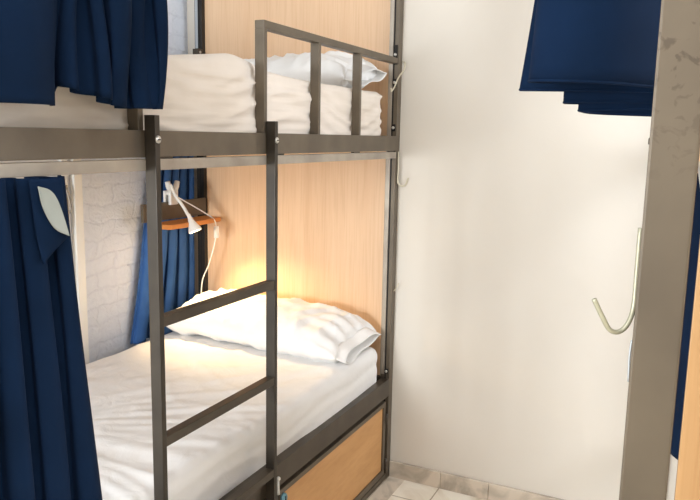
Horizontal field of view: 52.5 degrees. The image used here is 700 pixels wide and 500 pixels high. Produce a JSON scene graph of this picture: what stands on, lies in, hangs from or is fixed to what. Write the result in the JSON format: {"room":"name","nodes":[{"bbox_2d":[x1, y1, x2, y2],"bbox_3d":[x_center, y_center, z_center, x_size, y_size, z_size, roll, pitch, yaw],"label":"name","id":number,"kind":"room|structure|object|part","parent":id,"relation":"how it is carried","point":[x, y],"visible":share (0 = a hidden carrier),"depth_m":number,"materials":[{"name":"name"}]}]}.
{"room":"dormitory","nodes":[
{"label":"dormitory","id":0,"kind":"room"},
{"bbox_2d":[0,0,187,362],"bbox_3d":[-1.340,-0.300,2.414,0.238,2.700,2.200,5,10,25],"label":"wall","id":1,"kind":"structure","parent":0,"point":[113,227],"depth_m":2.96,"materials":[{"name":"white brick"}]},
{"bbox_2d":[66,185,71,214],"bbox_3d":[-1.063,-0.165,2.679,0.031,0.160,0.015,5,10,25],"label":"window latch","id":2,"kind":"structure","parent":1,"relation":"in","point":[67,193],"depth_m":2.67,"materials":[{"name":"metal"}]},
{"bbox_2d":[58,159,88,363],"bbox_3d":[-1.062,-0.339,2.688,0.024,2.700,0.090,5,10,25],"label":"trim","id":3,"kind":"structure","parent":1,"relation":"attached to","point":[76,195],"depth_m":2.75,"materials":[{"name":"white plastic"}]},
{"bbox_2d":[368,480,485,499],"bbox_3d":[-0.415,1.392,0.819,3.550,0.100,4.700,5,10,25],"label":"floor","id":4,"kind":"structure","parent":0,"point":[408,490],"depth_m":2.95,"materials":[{"name":"beige tile"}]},
{"bbox_2d":[0,0,408,499],"bbox_3d":[-0.660,-0.128,2.211,1.046,2.450,2.020,5,10,25],"label":"bunk bed","id":5,"kind":"object","parent":4,"relation":"on","point":[312,217],"visible":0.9,"depth_m":2.84,"materials":[{"name":"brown metal"}]},
{"bbox_2d":[0,175,102,499],"bbox_3d":[-0.570,0.503,1.358,0.076,1.279,0.379,5,10,25],"label":"curtain","id":6,"kind":"object","parent":5,"relation":"hanging from","point":[48,451],"visible":1,"depth_m":1.29,"materials":[{"name":"blue fabric"}]},
{"bbox_2d":[0,0,167,108],"bbox_3d":[-0.492,-0.654,1.237,0.081,0.796,0.511,5,10,25],"label":"curtain","id":7,"kind":"object","parent":5,"relation":"hanging from","point":[115,52],"visible":1,"depth_m":1.31,"materials":[{"name":"blue fabric"}]},
{"bbox_3d":[-0.443,0.448,1.652,0.030,1.499,0.016,5,10,25],"label":"ladder rail","id":8,"kind":"part","parent":5,"relation":"part of","materials":[{"name":"metal"}]},
{"bbox_2d":[130,156,194,343],"bbox_3d":[-0.830,-0.037,3.175,0.054,0.841,0.441,6,10,26],"label":"curtain","id":9,"kind":"object","parent":5,"relation":"hanging from","point":[177,244],"visible":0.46,"depth_m":3.21,"materials":[{"name":"blue fabric"}]},
{"bbox_2d":[0,53,381,135],"bbox_3d":[-0.688,-0.456,2.146,0.938,0.235,1.890,5,10,25],"label":"mattress","id":10,"kind":"object","parent":5,"relation":"on","point":[204,92],"visible":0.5,"depth_m":1.82,"materials":[{"name":"white fabric"}]},
{"bbox_2d":[244,51,386,87],"bbox_3d":[-0.221,-0.682,2.787,0.685,0.200,0.333,5,10,25],"label":"pillow","id":11,"kind":"object","parent":10,"relation":"on","point":[336,66],"visible":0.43,"depth_m":2.62,"materials":[{"name":"white fabric"}]},
{"bbox_2d":[163,180,218,293],"bbox_3d":[-0.688,-0.037,3.135,0.181,0.539,0.228,5,10,25],"label":"lamp","id":12,"kind":"object","parent":5,"relation":"attached to","point":[170,196],"visible":0.98,"depth_m":3.05,"materials":[{"name":"white plastic"}]},
{"bbox_3d":[-0.728,-0.214,3.030,0.088,0.137,0.027,2,9,4],"label":"arm","id":13,"kind":"part","parent":12,"relation":"part of","materials":[{"name":"white plastic"}]},
{"bbox_3d":[-0.698,-0.013,3.192,0.188,0.473,0.068,-5,11,-32],"label":"cord","id":14,"kind":"part","parent":12,"relation":"part of","materials":[{"name":"white plastic"}]},
{"bbox_2d":[214,226,218,237],"bbox_3d":[-0.604,-0.081,3.204,0.016,0.054,0.021,5,10,25],"label":"switch","id":15,"kind":"object","parent":12,"relation":"attached to","point":[216,228],"depth_m":3.20,"materials":[{"name":"white plastic"}]},
{"bbox_2d":[162,216,220,229],"bbox_3d":[-0.708,-0.121,3.105,0.113,0.020,0.370,5,10,25],"label":"shelf","id":16,"kind":"object","parent":5,"relation":"attached to","point":[200,220],"depth_m":3.07,"materials":[{"name":"orange wood"}]},
{"bbox_3d":[-0.251,-0.298,1.987,0.035,0.058,1.940,5,10,25],"label":"rail","id":17,"kind":"part","parent":5,"relation":"part of","materials":[{"name":"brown metal"}]},
{"bbox_3d":[-0.246,-0.252,1.991,0.026,0.025,1.940,5,10,25],"label":"curtain rail","id":18,"kind":"part","parent":5,"relation":"part of","materials":[{"name":"metal"}]},
{"bbox_3d":[-0.685,-0.304,3.307,0.040,2.450,0.040,5,10,25],"label":"post","id":19,"kind":"part","parent":5,"relation":"part of","materials":[{"name":"black metal"}]},
{"bbox_2d":[86,331,376,499],"bbox_3d":[-0.698,0.579,2.322,0.923,0.196,1.898,5,10,25],"label":"mattress","id":20,"kind":"object","parent":5,"relation":"on","point":[201,372],"visible":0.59,"depth_m":2.32,"materials":[{"name":"white fabric"}]},
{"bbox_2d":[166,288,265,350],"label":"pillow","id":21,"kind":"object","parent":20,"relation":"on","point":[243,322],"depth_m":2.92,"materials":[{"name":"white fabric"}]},
{"bbox_2d":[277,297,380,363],"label":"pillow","id":22,"kind":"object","parent":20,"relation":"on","point":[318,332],"depth_m":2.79,"materials":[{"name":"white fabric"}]},
{"bbox_3d":[-0.231,0.382,2.089,0.030,1.499,0.016,5,10,25],"label":"ladder rail","id":23,"kind":"part","parent":5,"relation":"part of","materials":[{"name":"metal"}]},
{"bbox_3d":[-0.259,0.027,3.160,0.910,0.956,0.014,5,10,25],"label":"headboard panel","id":24,"kind":"part","parent":5,"relation":"part of","materials":[{"name":"brown wood"}]},
{"bbox_3d":[-0.239,-0.978,2.999,0.910,0.964,0.014,5,10,25],"label":"headboard panel","id":25,"kind":"part","parent":5,"relation":"part of","materials":[{"name":"brown wood"}]},
{"bbox_3d":[-0.271,0.711,2.149,0.035,0.076,1.940,5,10,25],"label":"rail","id":26,"kind":"part","parent":5,"relation":"part of","materials":[{"name":"metal"}]},
{"bbox_3d":[-0.036,-0.681,2.365,0.030,0.022,0.976,5,10,25],"label":"guard rail","id":27,"kind":"part","parent":5,"relation":"part of","materials":[{"name":"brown metal"}]},
{"bbox_3d":[-0.049,0.860,2.643,0.025,0.328,0.863,5,10,25],"label":"door frame","id":28,"kind":"part","parent":5,"relation":"part of","materials":[{"name":"brown metal"}]},
{"bbox_3d":[-0.048,0.856,2.642,0.012,0.285,0.819,5,10,25],"label":"storage door","id":29,"kind":"part","parent":5,"relation":"part of","materials":[{"name":"brown wood"}]},
{"bbox_3d":[-0.277,1.109,2.212,0.028,0.024,1.940,5,10,25],"label":"rail","id":30,"kind":"part","parent":5,"relation":"part of","materials":[{"name":"brown metal"}]},
{"bbox_3d":[0.171,-0.222,2.904,0.040,2.450,0.040,5,10,25],"label":"post","id":31,"kind":"part","parent":5,"relation":"part of","materials":[{"name":"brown metal"}]},
{"bbox_3d":[0.179,-0.769,2.792,0.016,0.075,0.006,5,10,25],"label":"plate","id":32,"kind":"part","parent":5,"relation":"part of","materials":[{"name":"black metal"}]},
{"bbox_2d":[592,0,699,499],"bbox_3d":[1.148,0.032,1.436,1.037,2.450,1.881,5,10,25],"label":"bunk bed","id":33,"kind":"object","parent":4,"relation":"on","point":[663,245],"visible":1,"depth_m":0.78,"materials":[{"name":"paint"}]},
{"bbox_2d":[519,0,660,116],"bbox_3d":[0.483,-0.674,1.289,0.289,0.834,0.429,5,10,25],"label":"curtain","id":34,"kind":"object","parent":33,"relation":"hanging from","point":[601,54],"visible":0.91,"depth_m":1.17,"materials":[{"name":"blue fabric"}]},
{"bbox_2d":[671,175,699,459],"bbox_3d":[0.810,0.121,1.687,0.037,0.583,0.553,5,10,25],"label":"curtain","id":35,"kind":"object","parent":33,"relation":"hanging from","point":[695,239],"visible":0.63,"depth_m":1.47,"materials":[{"name":"blue fabric"}]},
{"bbox_3d":[0.776,0.158,0.607,0.882,2.350,0.016,5,10,25],"label":"foot panel","id":36,"kind":"part","parent":33,"relation":"part of","materials":[{"name":"brown wood"}]},
{"bbox_3d":[0.788,-0.168,1.584,0.015,0.018,1.775,5,10,25],"label":"curtain rail","id":37,"kind":"part","parent":33,"relation":"part of","materials":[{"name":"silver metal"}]},
{"bbox_2d":[187,0,677,499],"bbox_3d":[0.654,-0.314,2.745,3.550,2.700,0.120,5,10,25],"label":"wall","id":38,"kind":"structure","parent":0,"point":[518,210],"depth_m":2.75,"materials":[{"name":"beige paint"}]},
{"bbox_2d":[367,476,403,499],"bbox_3d":[-0.336,1.157,1.971,0.075,0.002,2.486,5,10,25],"label":"tile","id":39,"kind":"object","parent":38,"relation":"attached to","point":[389,485],"depth_m":2.98,"materials":[{"name":"tile"}]},
{"bbox_2d":[389,460,563,499],"bbox_3d":[1.187,1.049,2.618,2.246,0.071,0.014,5,10,25],"label":"baseboard","id":40,"kind":"structure","parent":38,"relation":"attached to","point":[412,473],"depth_m":2.95,"materials":[{"name":"tile"}]}
]}

